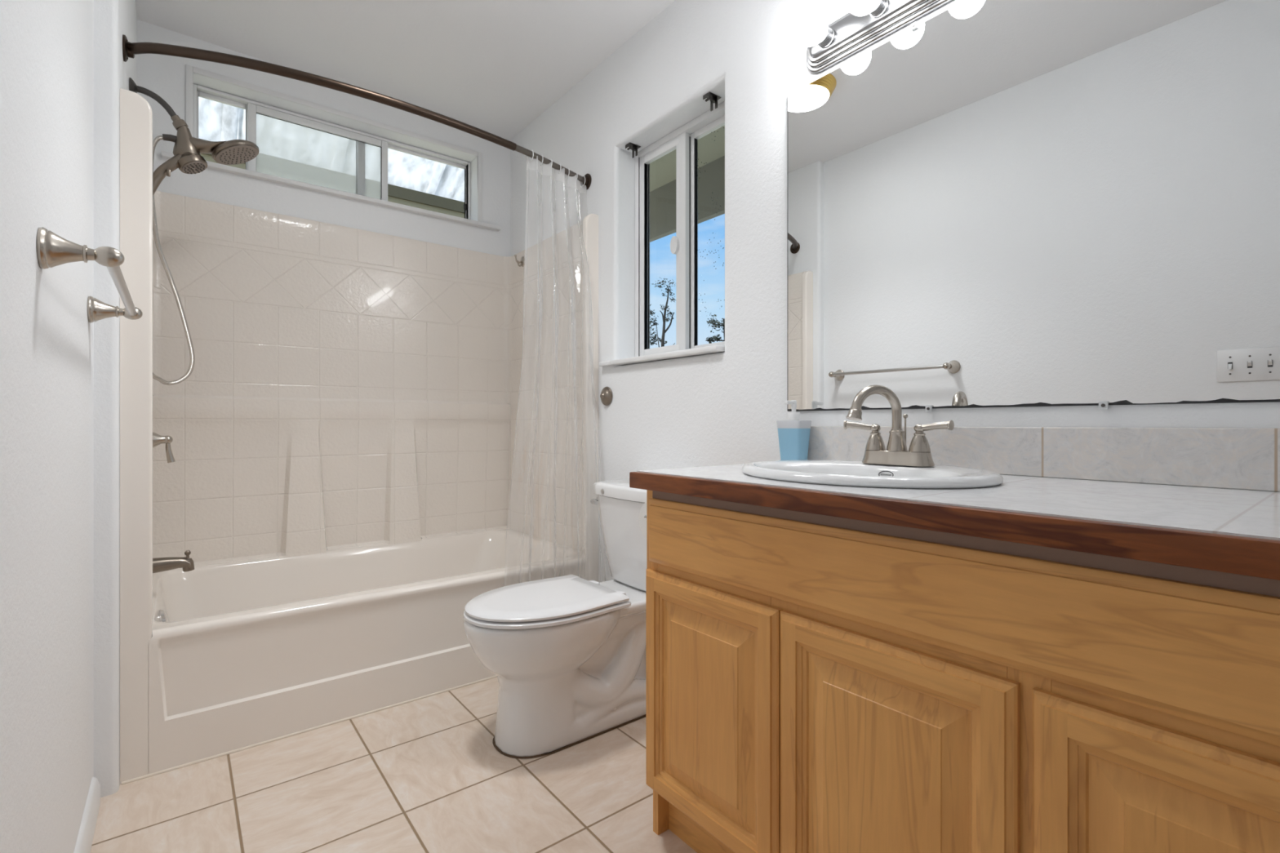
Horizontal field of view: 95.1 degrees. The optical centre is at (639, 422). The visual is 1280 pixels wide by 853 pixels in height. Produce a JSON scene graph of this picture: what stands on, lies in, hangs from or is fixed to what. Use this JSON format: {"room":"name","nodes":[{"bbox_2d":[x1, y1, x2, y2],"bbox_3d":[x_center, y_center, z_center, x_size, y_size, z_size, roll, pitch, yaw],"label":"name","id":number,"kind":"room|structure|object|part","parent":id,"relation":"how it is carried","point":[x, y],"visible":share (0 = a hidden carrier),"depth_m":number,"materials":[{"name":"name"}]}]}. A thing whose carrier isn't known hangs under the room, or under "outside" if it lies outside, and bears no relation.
{"room":"bathroom","nodes":[
{"label":"bathroom","id":0,"kind":"room"},
{"bbox_2d":[0,0,137,852],"bbox_3d":[-0.796,-0.282,0.614,0.247,2.475,4.150,0,0,-38],"label":"wall","id":1,"kind":"structure","parent":0,"point":[64,70],"depth_m":1.04,"materials":[{"name":"white paint"}]},
{"bbox_2d":[74,777,100,852],"bbox_3d":[-0.403,0.919,0.250,0.015,0.071,3.092,0,0,-38],"label":"baseboard","id":2,"kind":"structure","parent":1,"relation":"attached to","point":[86,834],"depth_m":1.33,"materials":[{"name":"white paint"}]},
{"bbox_2d":[36,226,142,323],"bbox_3d":[-1.087,-0.272,1.187,0.098,0.064,0.690,0,0,-38],"label":"towel bar","id":3,"kind":"object","parent":1,"relation":"attached to","point":[53,250],"visible":1,"depth_m":0.95,"materials":[{"name":"silver metal"}]},
{"bbox_3d":[-0.893,-0.272,0.941,0.098,0.064,0.064,0,0,-38],"label":"bell post","id":4,"kind":"part","parent":3,"relation":"part of","materials":[{"name":"silver metal"}]},
{"bbox_3d":[-1.281,-0.272,1.433,0.098,0.064,0.064,0,0,-38],"label":"bell post","id":5,"kind":"part","parent":3,"relation":"part of","materials":[{"name":"silver metal"}]},
{"bbox_2d":[128,77,259,385],"bbox_3d":[-1.482,-0.608,1.964,0.346,0.970,0.147,0,0,-38],"label":"shower fixture","id":6,"kind":"object","parent":1,"relation":"attached to","point":[188,149],"visible":0.84,"depth_m":1.92,"materials":[{"name":"grey metal"}]},
{"bbox_3d":[-1.567,-1.036,1.897,0.112,0.078,0.019,0,0,-38],"label":"shower arm","id":7,"kind":"part","parent":6,"relation":"part of","materials":[{"name":"grey metal"}]},
{"bbox_2d":[122,34,591,189],"bbox_3d":[-0.804,-1.053,2.055,1.524,0.068,0.224,0,0,-38],"label":"shower curtain rod","id":8,"kind":"object","parent":1,"relation":"attached to","point":[130,50],"visible":0.99,"depth_m":1.79,"materials":[{"name":"brown metal"}]},
{"bbox_2d":[137,19,510,256],"bbox_3d":[-1.340,-0.282,2.735,1.525,2.475,0.145,0,0,-38],"label":"wall","id":9,"kind":"structure","parent":0,"point":[164,75],"depth_m":2.60,"materials":[{"name":"white paint"}]},
{"bbox_2d":[160,64,500,231],"bbox_3d":[-1.329,-1.210,2.723,1.387,0.386,0.168,0,0,-38],"label":"window","id":10,"kind":"structure","parent":9,"relation":"in","point":[193,91],"depth_m":2.64,"materials":[{"name":"white paint"}]},
{"bbox_3d":[-1.758,-1.208,2.467,0.198,0.318,0.018,0,0,-38],"label":"sash","id":11,"kind":"part","parent":10,"relation":"part of","materials":[{"name":"white plastic"}]},
{"bbox_3d":[-1.453,-1.207,2.678,0.568,0.317,0.020,0,0,-38],"label":"sash","id":12,"kind":"part","parent":10,"relation":"part of","materials":[{"name":"white plastic"}]},
{"bbox_3d":[-1.373,-1.207,2.760,1.169,0.344,0.055,0,0,-38],"label":"frame","id":13,"kind":"part","parent":10,"relation":"part of","materials":[{"name":"white plastic"}]},
{"bbox_3d":[-1.088,-1.208,2.995,0.430,0.318,0.018,0,0,-38],"label":"sash","id":14,"kind":"part","parent":10,"relation":"part of","materials":[{"name":"white plastic"}]},
{"bbox_2d":[90,677,697,852],"bbox_3d":[-0.068,1.015,1.124,2.122,0.120,4.350,0,0,-38],"label":"floor","id":15,"kind":"structure","parent":0,"point":[428,775],"depth_m":1.50,"materials":[{"name":"tile"}]},
{"bbox_2d":[120,88,598,784],"bbox_3d":[-1.041,0.035,2.356,1.524,1.844,0.872,0,0,-38],"label":"bathtub","id":16,"kind":"object","parent":15,"relation":"on","point":[375,435],"visible":0.95,"depth_m":2.45,"materials":[{"name":"white plastic"}]},
{"bbox_2d":[152,431,175,462],"bbox_3d":[-1.560,0.071,1.903,0.080,0.121,0.090,0,0,-38],"label":"tub valve","id":17,"kind":"object","parent":16,"relation":"attached to","point":[157,439],"visible":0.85,"depth_m":1.91,"materials":[{"name":"silver metal"}]},
{"bbox_3d":[-1.542,0.086,1.917,0.034,0.090,0.027,0,0,-38],"label":"lever","id":18,"kind":"part","parent":17,"relation":"part of","materials":[{"name":"silver metal"}]},
{"bbox_2d":[152,550,194,573],"bbox_3d":[-1.540,0.458,1.918,0.130,0.069,0.052,0,0,-38],"label":"tub spout","id":19,"kind":"object","parent":16,"relation":"attached to","point":[159,564],"visible":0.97,"depth_m":1.91,"materials":[{"name":"silver metal"}]},
{"bbox_3d":[-1.504,0.436,1.947,0.017,0.025,0.017,0,0,-38],"label":"diverter knob","id":20,"kind":"part","parent":19,"relation":"part of","materials":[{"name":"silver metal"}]},
{"bbox_2d":[152,528,582,630],"bbox_3d":[-1.038,0.723,2.371,1.484,0.314,0.841,0,0,-38],"label":"basin","id":21,"kind":"object","parent":16,"relation":"in","point":[219,590],"depth_m":2.38,"materials":[{"name":"white ceramic"}]},
{"bbox_2d":[514,254,524,266],"bbox_3d":[-0.622,-0.829,2.998,0.052,0.057,0.034,0,0,-38],"label":"robe hook","id":22,"kind":"object","parent":16,"relation":"attached to","point":[522,261],"visible":1,"depth_m":3.00,"materials":[{"name":"silver metal"}]},
{"bbox_3d":[-0.605,-0.830,3.011,0.009,0.054,0.034,0,0,-38],"label":"plate","id":23,"kind":"part","parent":22,"relation":"part of","materials":[{"name":"silver metal"}]},
{"bbox_2d":[463,478,646,759],"bbox_3d":[-0.192,0.585,1.886,0.755,0.741,0.416,0,0,-38],"label":"toilet","id":24,"kind":"object","parent":15,"relation":"on","point":[566,654],"visible":0.8,"depth_m":1.74,"materials":[{"name":"white ceramic"}]},
{"bbox_3d":[-0.309,0.538,1.794,0.450,0.015,0.366,0,0,-38],"label":"lid","id":25,"kind":"part","parent":24,"relation":"part of","materials":[{"name":"white plastic"}]},
{"bbox_3d":[-0.309,0.558,1.794,0.456,0.015,0.372,0,0,-38],"label":"seat","id":26,"kind":"part","parent":24,"relation":"part of","materials":[{"name":"white plastic"}]},
{"bbox_3d":[-0.194,0.761,1.884,0.749,0.388,0.367,0,0,-38],"label":"bowl","id":27,"kind":"part","parent":24,"relation":"part of","materials":[{"name":"white ceramic"}]},
{"bbox_3d":[-0.163,0.283,2.130,0.035,0.030,0.057,0,0,-12],"label":"flush lever","id":28,"kind":"part","parent":24,"relation":"part of","materials":[{"name":"silver metal"}]},
{"bbox_3d":[0.015,0.237,2.049,0.228,0.046,0.416,0,0,-38],"label":"tank lid","id":29,"kind":"part","parent":24,"relation":"part of","materials":[{"name":"white ceramic"}]},
{"bbox_3d":[0.017,0.414,2.051,0.214,0.309,0.392,0,0,-38],"label":"tank","id":30,"kind":"part","parent":24,"relation":"part of","materials":[{"name":"white ceramic"}]},
{"bbox_2d":[645,489,1279,852],"bbox_3d":[0.600,0.553,1.044,0.569,0.805,1.217,0,0,-38],"label":"vanity cabinet","id":31,"kind":"object","parent":15,"relation":"on","point":[815,683],"visible":0.84,"depth_m":0.82,"materials":[{"name":"brown wood"}]},
{"bbox_3d":[0.131,0.582,1.195,0.014,0.382,0.266,0,0,-38],"label":"raised panel","id":32,"kind":"part","parent":31,"relation":"part of","materials":[{"name":"brown wood"}]},
{"bbox_3d":[0.131,0.582,1.195,0.019,0.494,0.378,0,0,-38],"label":"door","id":33,"kind":"part","parent":31,"relation":"part of","materials":[{"name":"brown wood"}]},
{"bbox_3d":[0.366,0.582,0.897,0.014,0.382,0.264,0,0,-38],"label":"raised panel","id":34,"kind":"part","parent":31,"relation":"part of","materials":[{"name":"brown wood"}]},
{"bbox_3d":[0.366,0.582,0.896,0.019,0.494,0.376,0,0,-38],"label":"door","id":35,"kind":"part","parent":31,"relation":"part of","materials":[{"name":"brown wood"}]},
{"bbox_2d":[629,463,1279,580],"bbox_3d":[0.588,0.130,1.047,0.584,0.038,1.240,0,0,-38],"label":"countertop","id":36,"kind":"structure","parent":31,"relation":"on","point":[1237,531],"depth_m":0.79,"materials":[{"name":"tile"}]},
{"bbox_2d":[776,400,811,460],"bbox_3d":[0.426,0.024,1.632,0.064,0.174,0.085,0,0,-38],"label":"soap dispenser","id":37,"kind":"object","parent":36,"relation":"on","point":[793,433],"visible":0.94,"depth_m":1.61,"materials":[{"name":"blue plastic"}]},
{"bbox_2d":[741,459,1004,488],"bbox_3d":[0.459,0.175,1.224,0.436,0.166,0.524,0,0,-38],"label":"sink","id":38,"kind":"object","parent":36,"relation":"in","point":[839,473],"visible":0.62,"depth_m":1.13,"materials":[{"name":"white ceramic"}]},
{"bbox_2d":[843,384,954,466],"bbox_3d":[0.560,0.005,1.281,0.212,0.176,0.156,0,0,17],"label":"faucet","id":39,"kind":"object","parent":36,"relation":"on","point":[918,454],"visible":1,"depth_m":1.28,"materials":[{"name":"silver metal"}]},
{"bbox_3d":[0.514,0.008,1.355,0.080,0.027,0.023,0,0,32],"label":"lever","id":40,"kind":"part","parent":39,"relation":"part of","materials":[{"name":"silver metal"}]},
{"bbox_3d":[0.516,-0.033,1.275,0.140,0.100,0.020,0,0,-24],"label":"spout","id":41,"kind":"part","parent":39,"relation":"part of","materials":[{"name":"silver metal"}]},
{"bbox_3d":[0.570,0.076,1.300,0.056,0.031,0.160,0,0,-38],"label":"plate","id":42,"kind":"part","parent":39,"relation":"part of","materials":[{"name":"silver metal"}]},
{"bbox_3d":[0.596,0.036,1.315,0.010,0.113,0.010,0,0,-38],"label":"lift rod","id":43,"kind":"part","parent":39,"relation":"part of","materials":[{"name":"silver metal"}]},
{"bbox_3d":[0.618,0.008,1.236,0.023,0.027,0.080,0,0,-35],"label":"lever","id":44,"kind":"part","parent":39,"relation":"part of","materials":[{"name":"silver metal"}]},
{"bbox_3d":[0.369,0.244,0.893,0.019,0.144,1.126,0,0,-38],"label":"false drawer","id":45,"kind":"part","parent":31,"relation":"part of","materials":[{"name":"brown wood"}]},
{"bbox_3d":[0.610,0.582,0.587,0.019,0.494,0.378,0,0,-38],"label":"door","id":46,"kind":"part","parent":31,"relation":"part of","materials":[{"name":"brown wood"}]},
{"bbox_3d":[0.610,0.582,0.588,0.014,0.382,0.266,0,0,-38],"label":"raised panel","id":47,"kind":"part","parent":31,"relation":"part of","materials":[{"name":"brown wood"}]},
{"bbox_2d":[135,0,675,140],"bbox_3d":[-0.121,-1.595,1.082,1.987,0.150,4.350,0,0,-38],"label":"ceiling","id":48,"kind":"structure","parent":0,"point":[494,67],"depth_m":2.32,"materials":[{"name":"white paint"}]},
{"bbox_2d":[510,0,1279,582],"bbox_3d":[0.563,-0.282,1.685,0.165,2.475,4.150,0,0,-38],"label":"wall","id":49,"kind":"structure","parent":0,"point":[725,408],"depth_m":1.96,"materials":[{"name":"white paint"}]},
{"bbox_2d":[600,386,612,405],"bbox_3d":[-0.149,-0.111,2.429,0.032,0.080,0.080,0,0,-38],"label":"rosette","id":50,"kind":"object","parent":49,"relation":"attached to","point":[606,395],"visible":1,"depth_m":2.42,"materials":[{"name":"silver metal"}]},
{"bbox_2d":[625,142,640,158],"bbox_3d":[-0.028,-1.108,2.387,0.056,0.042,0.032,0,0,-38],"label":"bracket","id":51,"kind":"object","parent":49,"relation":"attached to","point":[633,147],"visible":1,"depth_m":2.38,"materials":[{"name":"grey metal"}]},
{"bbox_2d":[598,101,724,366],"bbox_3d":[0.112,-0.683,2.236,0.190,0.894,0.685,0,0,-38],"label":"window","id":52,"kind":"structure","parent":49,"relation":"in","point":[684,140],"depth_m":2.24,"materials":[{"name":"white plastic"}]},
{"bbox_3d":[0.086,-0.245,2.217,0.126,0.018,0.683,0,0,-38],"label":"sill","id":53,"kind":"part","parent":52,"relation":"part of","materials":[{"name":"white paint"}]},
{"bbox_3d":[0.091,-0.687,2.340,0.022,0.840,0.288,0,0,-38],"label":"sliding sash","id":54,"kind":"part","parent":52,"relation":"part of","materials":[{"name":"white plastic"}]},
{"bbox_3d":[0.134,-0.685,2.257,0.014,0.068,0.040,0,0,-38],"label":"sash pull","id":55,"kind":"part","parent":52,"relation":"part of","materials":[{"name":"white plastic"}]},
{"bbox_3d":[0.284,-0.687,2.142,0.022,0.840,0.282,0,0,-38],"label":"fixed sash","id":56,"kind":"part","parent":52,"relation":"part of","materials":[{"name":"white plastic"}]},
{"bbox_3d":[0.284,-0.687,2.141,0.003,0.788,0.230,0,0,-38],"label":"specked pane","id":57,"kind":"part","parent":52,"relation":"part of","materials":[{"name":"clear glass"}]},
{"bbox_2d":[649,125,724,242],"bbox_3d":[-0.357,-1.270,3.538,0.672,0.350,10.000,0,0,-38],"label":"roof eave","id":58,"kind":"object","parent":49,"relation":"attached to","point":[663,170],"visible":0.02,"depth_m":3.13,"materials":[{"name":"beige"}]},
{"bbox_2d":[702,91,720,111],"bbox_3d":[0.249,-1.108,2.026,0.056,0.042,0.032,0,0,-38],"label":"bracket","id":59,"kind":"object","parent":49,"relation":"attached to","point":[713,98],"visible":1,"depth_m":2.02,"materials":[{"name":"grey metal"}]},
{"bbox_2d":[794,0,952,73],"bbox_3d":[0.611,-1.030,1.369,0.150,0.112,0.623,0,0,-38],"label":"vanity light","id":60,"kind":"object","parent":49,"relation":"attached to","point":[868,22],"visible":1,"depth_m":1.49,"materials":[{"name":"silver metal"}]},
{"bbox_2d":[794,7,835,48],"bbox_3d":[0.458,-1.030,1.535,0.115,0.085,0.085,0,0,-38],"label":"bulb","id":61,"kind":"object","parent":60,"relation":"attached to","point":[812,29],"depth_m":1.51,"materials":[{"name":"white glass"}]},
{"bbox_2d":[844,0,888,18],"bbox_3d":[0.550,-1.030,1.418,0.115,0.085,0.085,0,0,-38],"label":"bulb","id":62,"kind":"object","parent":60,"relation":"attached to","point":[864,9],"depth_m":1.42,"materials":[{"name":"white glass"}]},
{"bbox_2d":[786,0,1279,412],"bbox_3d":[0.800,-0.495,1.240,0.014,0.940,1.197,0,0,-38],"label":"wall mirror","id":63,"kind":"object","parent":49,"relation":"attached to","point":[993,203],"visible":0.98,"depth_m":1.20,"materials":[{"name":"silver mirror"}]},
{"bbox_2d":[807,426,1279,491],"bbox_3d":[0.815,0.060,1.222,0.012,0.102,1.235,0,0,-38],"label":"backsplash","id":64,"kind":"structure","parent":49,"relation":"attached to","point":[1242,459],"depth_m":1.12,"materials":[{"name":"tile"}]},
{"label":"outside","id":65,"kind":"structure","parent":0,"visible":0},
{"bbox_3d":[6.659,1.655,56.175,200.000,0.200,200.000,0,0,-38],"label":"ground","id":66,"kind":"structure","parent":65,"visible":0},
{"bbox_2d":[198,96,464,217],"bbox_3d":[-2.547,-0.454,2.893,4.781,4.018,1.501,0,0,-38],"label":"window glass","id":67,"kind":"object","parent":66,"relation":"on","point":[287,150],"visible":0.08,"depth_m":3.89,"materials":[{"name":"clear glass"}]},
{"bbox_2d":[649,305,659,345],"bbox_3d":[0.534,-4.511,52.231,2.480,12.133,1.872,0,0,38],"label":"tree","id":68,"kind":"object","parent":66,"relation":"on","point":[653,340],"visible":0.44,"depth_m":51.91,"materials":[{"name":"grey plant"}]},
{"bbox_2d":[652,277,675,346],"bbox_3d":[2.002,-5.233,48.060,2.087,13.576,1.502,0,0,12],"label":"tree","id":69,"kind":"object","parent":66,"relation":"on","point":[662,340],"visible":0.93,"depth_m":47.96,"materials":[{"name":"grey plant"}]},
{"bbox_2d":[705,313,724,343],"bbox_3d":[6.311,-3.504,44.001,3.022,10.118,2.044,0,0,-38],"label":"tree","id":70,"kind":"object","parent":66,"relation":"on","point":[713,322],"visible":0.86,"depth_m":43.91,"materials":[{"name":"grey plant"}]},
{"bbox_3d":[0.097,0.240,1.490,0.163,0.036,0.105,0,0,-38],"label":"toilet paper holder","id":71,"kind":"object","parent":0,"visible":0},
{"bbox_2d":[639,502,646,538],"bbox_3d":[0.069,0.252,1.525,0.101,0.110,0.110,0,0,-38],"label":"toilet paper roll","id":72,"kind":"object","parent":71,"relation":"on","point":[642,522],"visible":0.05,"depth_m":1.52,"materials":[{"name":"white paper"}]}
]}

